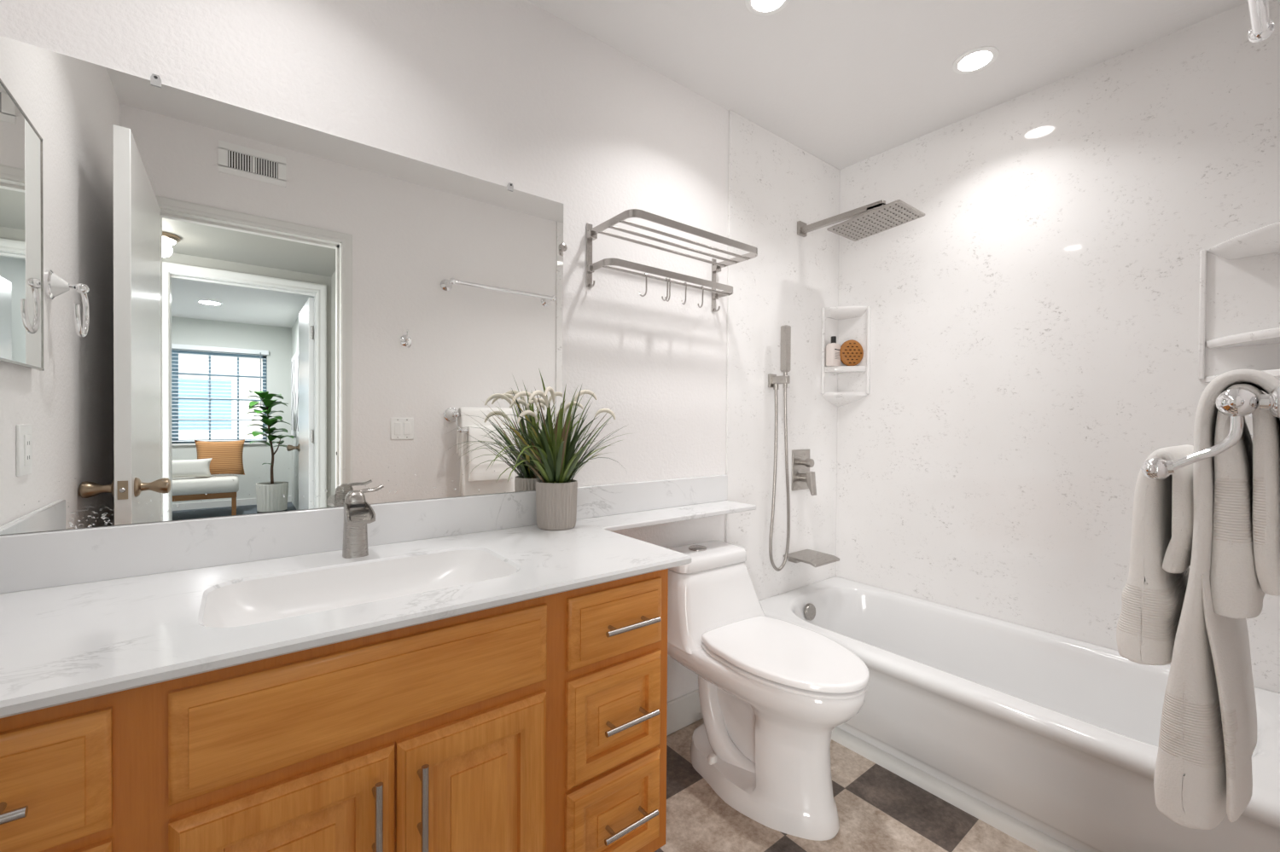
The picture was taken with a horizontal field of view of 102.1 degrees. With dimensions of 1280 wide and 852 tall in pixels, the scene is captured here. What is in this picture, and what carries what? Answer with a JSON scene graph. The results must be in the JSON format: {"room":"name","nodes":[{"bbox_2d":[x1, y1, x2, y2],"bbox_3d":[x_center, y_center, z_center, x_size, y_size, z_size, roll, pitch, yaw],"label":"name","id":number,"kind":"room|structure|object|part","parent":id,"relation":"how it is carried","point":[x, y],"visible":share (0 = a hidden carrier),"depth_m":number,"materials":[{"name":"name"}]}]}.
{"room":"bathroom","nodes":[
{"label":"bathroom","id":0,"kind":"room"},
{"bbox_2d":[0,0,728,702],"bbox_3d":[-0.131,-0.065,1.807,2.960,2.440,0.100,0,1,-38],"label":"wall","id":1,"kind":"structure","parent":0,"point":[501,92],"depth_m":1.62,"materials":[{"name":"white paint"}]},
{"bbox_2d":[0,35,567,535],"bbox_3d":[-0.710,-0.260,1.283,1.200,0.916,0.012,0,1,-38],"label":"wall mirror","id":2,"kind":"object","parent":1,"relation":"attached to","point":[209,307],"visible":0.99,"depth_m":1.14,"materials":[{"name":"clear glass"}]},
{"bbox_2d":[0,474,727,593],"bbox_3d":[-0.416,0.251,1.517,1.950,0.105,0.015,0,1,-38],"label":"backsplash","id":3,"kind":"structure","parent":1,"relation":"attached to","point":[37,561],"depth_m":1.18,"materials":[{"name":"stone"}]},
{"bbox_2d":[586,209,757,312],"bbox_3d":[0.136,-0.551,1.792,0.613,0.229,0.240,0,1,-38],"label":"towel rack","id":4,"kind":"object","parent":1,"relation":"attached to","point":[591,234],"visible":1,"depth_m":1.72,"materials":[{"name":"grey metal"}]},
{"bbox_3d":[0.103,-0.517,1.833,0.589,0.022,0.112,0,1,-38],"label":"rail","id":5,"kind":"part","parent":4,"relation":"part of","materials":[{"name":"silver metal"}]},
{"bbox_3d":[0.099,-0.624,1.839,0.585,0.010,0.010,0,1,-38],"label":"shelf rod","id":6,"kind":"part","parent":4,"relation":"part of","materials":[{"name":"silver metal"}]},
{"bbox_3d":[0.114,-0.508,1.820,0.585,0.009,0.009,0,1,-38],"label":"hook rod","id":7,"kind":"part","parent":4,"relation":"part of","materials":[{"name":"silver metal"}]},
{"bbox_3d":[0.135,-0.623,1.793,0.585,0.010,0.010,0,1,-38],"label":"shelf rod","id":8,"kind":"part","parent":4,"relation":"part of","materials":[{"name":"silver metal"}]},
{"bbox_3d":[0.140,-0.631,1.786,0.589,0.023,0.228,0,1,-38],"label":"rail","id":9,"kind":"part","parent":4,"relation":"part of","materials":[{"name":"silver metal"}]},
{"bbox_3d":[0.170,-0.622,1.747,0.585,0.010,0.010,0,1,-38],"label":"shelf rod","id":10,"kind":"part","parent":4,"relation":"part of","materials":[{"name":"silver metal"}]},
{"bbox_2d":[666,689,703,736],"bbox_3d":[0.076,1.095,1.915,0.810,0.120,0.014,0,1,-38],"label":"baseboard","id":11,"kind":"structure","parent":1,"relation":"attached to","point":[684,711],"depth_m":1.98,"materials":[{"name":"white paint"}]},
{"bbox_2d":[768,325,791,571],"bbox_3d":[0.615,0.104,2.257,0.104,1.067,0.091,0,1,-38],"label":"shower","id":12,"kind":"object","parent":1,"relation":"attached to","point":[774,381],"visible":1,"depth_m":2.24,"materials":[{"name":"silver metal"}]},
{"bbox_3d":[0.581,-0.199,2.274,0.044,0.058,0.014,0,1,-38],"label":"holder plate","id":13,"kind":"part","parent":12,"relation":"part of","materials":[{"name":"silver metal"}]},
{"bbox_3d":[0.610,-0.199,2.241,0.024,0.034,0.078,0,1,-38],"label":"holder arm","id":14,"kind":"part","parent":12,"relation":"part of","materials":[{"name":"silver metal"}]},
{"bbox_2d":[725,110,839,600],"bbox_3d":[0.675,-0.255,2.362,0.806,2.060,0.010,0,1,-38],"label":"wall panel","id":15,"kind":"object","parent":1,"relation":"attached to","point":[774,184],"depth_m":2.31,"materials":[{"name":"stone"}]},
{"bbox_2d":[791,449,816,495],"bbox_3d":[0.775,0.213,2.390,0.135,0.205,0.080,0,1,-38],"label":"shower valve","id":16,"kind":"object","parent":1,"relation":"attached to","point":[802,479],"visible":1,"depth_m":2.39,"materials":[{"name":"silver metal"}]},
{"bbox_3d":[0.752,0.204,2.418,0.135,0.188,0.007,0,1,-38],"label":"valve plate","id":17,"kind":"part","parent":16,"relation":"part of","materials":[{"name":"silver metal"}]},
{"bbox_3d":[0.770,0.170,2.394,0.038,0.038,0.057,0,1,-38],"label":"diverter knob","id":18,"kind":"part","parent":16,"relation":"part of","materials":[{"name":"silver metal"}]},
{"bbox_3d":[0.775,0.263,2.388,0.040,0.105,0.075,0,1,-38],"label":"lever","id":19,"kind":"part","parent":16,"relation":"part of","materials":[{"name":"silver metal"}]},
{"bbox_2d":[783,549,839,567],"bbox_3d":[0.774,0.604,2.340,0.189,0.035,0.168,0,1,-38],"label":"tub spout","id":20,"kind":"object","parent":1,"relation":"attached to","point":[817,559],"visible":1,"depth_m":2.32,"materials":[{"name":"silver metal"}]},
{"bbox_3d":[0.737,0.607,2.389,0.115,0.026,0.045,0,1,-38],"label":"spout","id":21,"kind":"part","parent":20,"relation":"part of","materials":[{"name":"silver metal"}]},
{"bbox_2d":[797,199,925,241],"bbox_3d":[0.902,-0.879,2.203,0.224,0.117,0.505,0,1,-38],"label":"shower","id":22,"kind":"object","parent":1,"relation":"attached to","point":[875,218],"visible":1,"depth_m":2.13,"materials":[{"name":"silver metal"}]},
{"bbox_3d":[0.868,-0.888,2.239,0.025,0.051,0.385,0,1,-38],"label":"shower arm","id":23,"kind":"part","parent":22,"relation":"part of","materials":[{"name":"silver metal"}]},
{"bbox_2d":[654,718,1038,851],"bbox_3d":[0.357,1.190,1.181,2.960,0.050,1.720,0,1,-38],"label":"floor","id":24,"kind":"structure","parent":0,"point":[879,811],"depth_m":1.52,"materials":[{"name":"tile"}]},
{"bbox_2d":[0,569,668,851],"bbox_3d":[-0.545,0.742,1.055,1.178,0.835,0.591,0,1,-38],"label":"vanity cabinet","id":25,"kind":"object","parent":24,"relation":"on","point":[538,724],"visible":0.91,"depth_m":0.84,"materials":[{"name":"brown wood"}]},
{"bbox_3d":[-0.748,0.430,0.546,0.139,0.012,0.040,0,1,-38],"label":"handle","id":26,"kind":"part","parent":25,"relation":"part of","materials":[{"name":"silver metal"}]},
{"bbox_3d":[-0.757,0.430,0.573,0.243,0.150,0.023,0,1,-38],"label":"drawer","id":27,"kind":"part","parent":25,"relation":"part of","materials":[{"name":"brown wood"}]},
{"bbox_3d":[-0.759,0.632,0.575,0.243,0.221,0.022,0,1,-38],"label":"drawer","id":28,"kind":"part","parent":25,"relation":"part of","materials":[{"name":"brown wood"}]},
{"bbox_3d":[-0.513,0.746,0.768,0.276,0.443,0.022,0,1,-38],"label":"cabinet door","id":29,"kind":"part","parent":25,"relation":"part of","materials":[{"name":"brown wood"}]},
{"bbox_3d":[-0.411,0.623,0.809,0.012,0.141,0.040,0,1,-38],"label":"handle","id":30,"kind":"part","parent":25,"relation":"part of","materials":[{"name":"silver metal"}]},
{"bbox_2d":[0,474,756,718],"bbox_3d":[-0.248,0.298,1.302,1.950,0.192,0.562,0,1,-38],"label":"countertop","id":31,"kind":"structure","parent":25,"relation":"on","point":[86,613],"depth_m":1.04,"materials":[{"name":"stone"}]},
{"bbox_2d":[202,549,517,628],"bbox_3d":[-0.537,0.354,1.051,0.530,0.082,0.292,0,1,-38],"label":"sink basin","id":32,"kind":"object","parent":31,"relation":"in","point":[250,601],"depth_m":1.13,"materials":[{"name":"white ceramic"}]},
{"bbox_2d":[342,484,383,558],"bbox_3d":[-0.640,0.224,1.209,0.093,0.160,0.100,0,1,-38],"label":"waterfall faucet","id":33,"kind":"object","parent":31,"relation":"on","point":[357,513],"visible":1,"depth_m":1.20,"materials":[{"name":"silver metal"}]},
{"bbox_3d":[-0.671,0.168,1.219,0.043,0.032,0.041,0,1,-38],"label":"handle","id":34,"kind":"part","parent":33,"relation":"part of","materials":[{"name":"silver metal"}]},
{"bbox_3d":[-0.650,0.199,1.193,0.057,0.041,0.088,0,1,-38],"label":"spout","id":35,"kind":"part","parent":33,"relation":"part of","materials":[{"name":"silver metal"}]},
{"bbox_3d":[-0.649,0.155,1.245,0.012,0.023,0.063,1,1,42],"label":"lever","id":36,"kind":"part","parent":33,"relation":"part of","materials":[{"name":"silver metal"}]},
{"bbox_2d":[471,368,628,530],"bbox_3d":[-0.218,0.068,1.479,0.518,0.474,0.301,0,1,-38],"label":"potted grass","id":37,"kind":"object","parent":31,"relation":"on","point":[555,493],"depth_m":1.50,"materials":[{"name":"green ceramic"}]},
{"bbox_3d":[-0.259,0.064,1.532,0.002,0.236,0.050,1,1,26],"label":"plume stem","id":38,"kind":"part","parent":37,"relation":"part of","materials":[{"name":"green plant"}]},
{"bbox_3d":[-0.251,0.058,1.537,0.002,0.248,0.035,0,1,9],"label":"plume stem","id":39,"kind":"part","parent":37,"relation":"part of","materials":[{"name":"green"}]},
{"bbox_2d":[535,479,577,530],"bbox_3d":[-0.250,0.234,1.555,0.124,0.139,0.124,0,1,-38],"label":"pot","id":40,"kind":"object","parent":37,"relation":"on","point":[555,499],"depth_m":1.50,"materials":[{"name":"beige ceramic"}]},
{"bbox_3d":[-0.193,0.077,1.567,0.117,0.212,0.002,0,1,-14],"label":"plume stem","id":41,"kind":"part","parent":37,"relation":"part of","materials":[{"name":"green plant"}]},
{"bbox_3d":[-0.357,0.623,0.851,0.012,0.141,0.040,0,1,-38],"label":"handle","id":42,"kind":"part","parent":25,"relation":"part of","materials":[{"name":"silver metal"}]},
{"bbox_3d":[-0.293,0.746,0.939,0.274,0.443,0.022,0,1,-38],"label":"cabinet door","id":43,"kind":"part","parent":25,"relation":"part of","materials":[{"name":"brown wood"}]},
{"bbox_3d":[-0.051,0.855,1.129,0.248,0.205,0.022,0,1,-38],"label":"drawer","id":44,"kind":"part","parent":25,"relation":"part of","materials":[{"name":"brown wood"}]},
{"bbox_3d":[-0.049,0.632,1.127,0.247,0.221,0.022,0,1,-38],"label":"drawer","id":45,"kind":"part","parent":25,"relation":"part of","materials":[{"name":"brown wood"}]},
{"bbox_3d":[-0.046,0.426,1.126,0.247,0.148,0.023,0,1,-38],"label":"drawer","id":46,"kind":"part","parent":25,"relation":"part of","materials":[{"name":"brown wood"}]},
{"bbox_3d":[-0.025,0.855,1.116,0.138,0.012,0.040,0,1,-38],"label":"handle","id":47,"kind":"part","parent":25,"relation":"part of","materials":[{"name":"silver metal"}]},
{"bbox_3d":[-0.023,0.632,1.114,0.138,0.012,0.040,0,1,-38],"label":"handle","id":48,"kind":"part","parent":25,"relation":"part of","materials":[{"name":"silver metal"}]},
{"bbox_3d":[-0.020,0.427,1.112,0.138,0.012,0.040,0,1,-38],"label":"handle","id":49,"kind":"part","parent":25,"relation":"part of","materials":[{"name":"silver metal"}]},
{"bbox_2d":[667,540,869,841],"bbox_3d":[0.391,0.800,1.686,0.408,0.720,0.715,0,1,-35],"label":"toilet","id":50,"kind":"object","parent":24,"relation":"on","point":[773,693],"visible":0.98,"depth_m":1.56,"materials":[{"name":"white ceramic"}]},
{"bbox_3d":[0.224,0.470,1.887,0.326,0.051,0.182,0,1,-35],"label":"tank lid","id":51,"kind":"part","parent":50,"relation":"part of","materials":[{"name":"white ceramic"}]},
{"bbox_3d":[0.455,0.699,1.595,0.373,0.029,0.495,0,1,-35],"label":"seat lid","id":52,"kind":"part","parent":50,"relation":"part of","materials":[{"name":"white plastic"}]},
{"bbox_2d":[759,576,1279,851],"bbox_3d":[1.159,0.966,1.810,0.717,0.396,1.481,0,1,-38],"label":"bathtub","id":53,"kind":"object","parent":24,"relation":"on","point":[1049,741],"visible":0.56,"depth_m":1.61,"materials":[{"name":"white ceramic"}]},
{"bbox_3d":[0.938,1.145,1.641,0.027,0.039,1.481,0,1,-38],"label":"trim","id":54,"kind":"part","parent":53,"relation":"part of","materials":[{"name":"white ceramic"}]},
{"bbox_2d":[526,0,1247,169],"bbox_3d":[0.375,-1.305,1.155,2.960,0.060,1.720,0,1,-38],"label":"ceiling","id":55,"kind":"structure","parent":0,"point":[846,83],"depth_m":1.75,"materials":[{"name":"white paint"}]},
{"bbox_2d":[744,0,790,16],"bbox_3d":[0.383,-1.276,1.542,0.136,0.006,0.136,0,1,-38],"label":"recessed light","id":56,"kind":"object","parent":55,"relation":"in","point":[763,8],"visible":1,"depth_m":1.57,"materials":[{"name":"white plastic"}]},
{"bbox_2d":[751,0,784,11],"bbox_3d":[0.383,-1.276,1.542,0.100,0.001,0.100,0,1,-38],"label":"diffuser","id":57,"kind":"object","parent":56,"relation":"attached to","point":[762,5],"depth_m":1.57,"materials":[{"name":"white plastic"}]},
{"bbox_2d":[952,46,998,74],"bbox_3d":[1.167,-1.273,1.804,0.136,0.006,0.136,0,1,-38],"label":"recessed light","id":58,"kind":"object","parent":55,"relation":"in","point":[977,59],"visible":1,"depth_m":1.80,"materials":[{"name":"white plastic"}]},
{"bbox_2d":[958,51,992,70],"bbox_3d":[1.167,-1.274,1.804,0.100,0.001,0.100,0,1,-38],"label":"diffuser","id":59,"kind":"object","parent":58,"relation":"attached to","point":[974,61],"depth_m":1.80,"materials":[{"name":"white plastic"}]},
{"bbox_3d":[1.495,-0.056,2.056,0.088,2.440,1.505,0,1,-38],"label":"wall","id":60,"kind":"structure","parent":0,"visible":0},
{"bbox_2d":[820,306,870,407],"bbox_3d":[0.990,-0.335,2.492,0.149,0.482,0.169,0,1,-38],"label":"corner shelf","id":61,"kind":"object","parent":60,"relation":"attached to","point":[838,399],"visible":1,"depth_m":2.50,"materials":[{"name":"stone"}]},
{"bbox_3d":[0.889,-0.365,2.512,0.014,0.420,0.014,0,1,-38],"label":"rail","id":62,"kind":"part","parent":61,"relation":"part of","materials":[{"name":"stone"}]},
{"bbox_2d":[826,336,840,366],"bbox_3d":[0.935,-0.361,2.503,0.076,0.144,0.045,0,1,-38],"label":"soap bottle","id":63,"kind":"object","parent":61,"relation":"on","point":[833,358],"visible":0.98,"depth_m":2.48,"materials":[{"name":"beige plastic"}]},
{"bbox_3d":[0.990,-0.129,2.504,0.135,0.070,0.155,0,1,-38],"label":"shelf","id":64,"kind":"part","parent":61,"relation":"part of","materials":[{"name":"stone"}]},
{"bbox_3d":[0.991,-0.275,2.503,0.135,0.026,0.155,0,1,-38],"label":"shelf","id":65,"kind":"part","parent":61,"relation":"part of","materials":[{"name":"stone"}]},
{"bbox_2d":[839,339,863,366],"bbox_3d":[1.022,-0.353,2.505,0.114,0.128,0.046,0,1,1],"label":"brush","id":66,"kind":"object","parent":61,"relation":"on","point":[851,352],"visible":1,"depth_m":2.49,"materials":[{"name":"brown wood"}]},
{"bbox_3d":[1.091,-0.363,2.472,0.014,0.420,0.014,0,1,-38],"label":"rail","id":67,"kind":"part","parent":61,"relation":"part of","materials":[{"name":"stone"}]},
{"bbox_2d":[835,0,1279,693],"bbox_3d":[1.457,-0.246,2.023,0.012,2.060,1.505,0,1,-38],"label":"wall panel","id":68,"kind":"object","parent":60,"relation":"attached to","point":[1034,333],"depth_m":1.92,"materials":[{"name":"stone"}]},
{"bbox_2d":[1198,221,1279,394],"bbox_3d":[1.734,-0.304,1.453,0.249,0.492,0.246,0,1,-38],"label":"corner shelf","id":69,"kind":"object","parent":60,"relation":"attached to","point":[1265,240],"visible":0.8,"depth_m":1.51,"materials":[{"name":"stone"}]},
{"bbox_3d":[1.756,-0.347,1.617,0.014,0.405,0.014,0,1,-38],"label":"rail","id":70,"kind":"part","parent":69,"relation":"part of","materials":[{"name":"stone"}]},
{"bbox_3d":[1.743,-0.106,1.454,0.235,0.095,0.232,0,1,-38],"label":"shelf","id":71,"kind":"part","parent":69,"relation":"part of","materials":[{"name":"stone"}]},
{"bbox_3d":[1.744,-0.252,1.453,0.235,0.026,0.232,0,1,-38],"label":"shelf","id":72,"kind":"part","parent":69,"relation":"part of","materials":[{"name":"stone"}]},
{"bbox_3d":[0.859,-0.045,0.535,2.960,2.440,0.115,0,1,-38],"label":"wall","id":73,"kind":"structure","parent":0,"visible":0},
{"bbox_2d":[1140,385,1279,480],"bbox_3d":[0.928,0.002,0.776,0.602,0.140,0.180,0,1,-38],"label":"double towel bar","id":74,"kind":"object","parent":73,"relation":"attached to","point":[1236,404],"visible":0.76,"depth_m":0.62,"materials":[{"name":"silver metal"}]},
{"bbox_2d":[1116,444,1193,665],"bbox_3d":[0.798,0.180,0.786,0.256,0.300,0.085,0,1,-38],"label":"towel","id":75,"kind":"object","parent":74,"relation":"hanging from","point":[1153,596],"visible":0.74,"depth_m":0.71,"materials":[{"name":"white fabric"}]},
{"bbox_2d":[1153,369,1279,830],"bbox_3d":[0.843,0.223,0.735,0.310,0.589,0.129,0,1,-38],"label":"towel","id":76,"kind":"object","parent":74,"relation":"hanging from","point":[1208,734],"visible":0.72,"depth_m":0.66,"materials":[{"name":"white fabric"}]},
{"bbox_2d":[1210,384,1279,619],"bbox_3d":[0.846,0.093,0.712,0.271,0.292,0.072,0,1,-38],"label":"towel","id":77,"kind":"object","parent":74,"relation":"hanging from","point":[1245,560],"visible":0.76,"depth_m":0.64,"materials":[{"name":"white fabric"}]},
{"bbox_3d":[1.117,0.012,0.964,0.043,0.118,0.116,0,1,-38],"label":"swing arm","id":78,"kind":"part","parent":74,"relation":"part of","materials":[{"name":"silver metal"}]},
{"bbox_3d":[0.754,-0.027,0.575,0.068,0.068,0.056,0,1,-38],"label":"porcelain post","id":79,"kind":"part","parent":74,"relation":"part of","materials":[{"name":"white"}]},
{"bbox_2d":[1246,0,1274,42],"bbox_3d":[0.964,-0.749,0.757,0.678,0.064,0.125,0,1,-38],"label":"towel bar","id":80,"kind":"object","parent":73,"relation":"attached to","point":[1262,27],"visible":1,"depth_m":0.95,"materials":[{"name":"silver metal"}]}
]}

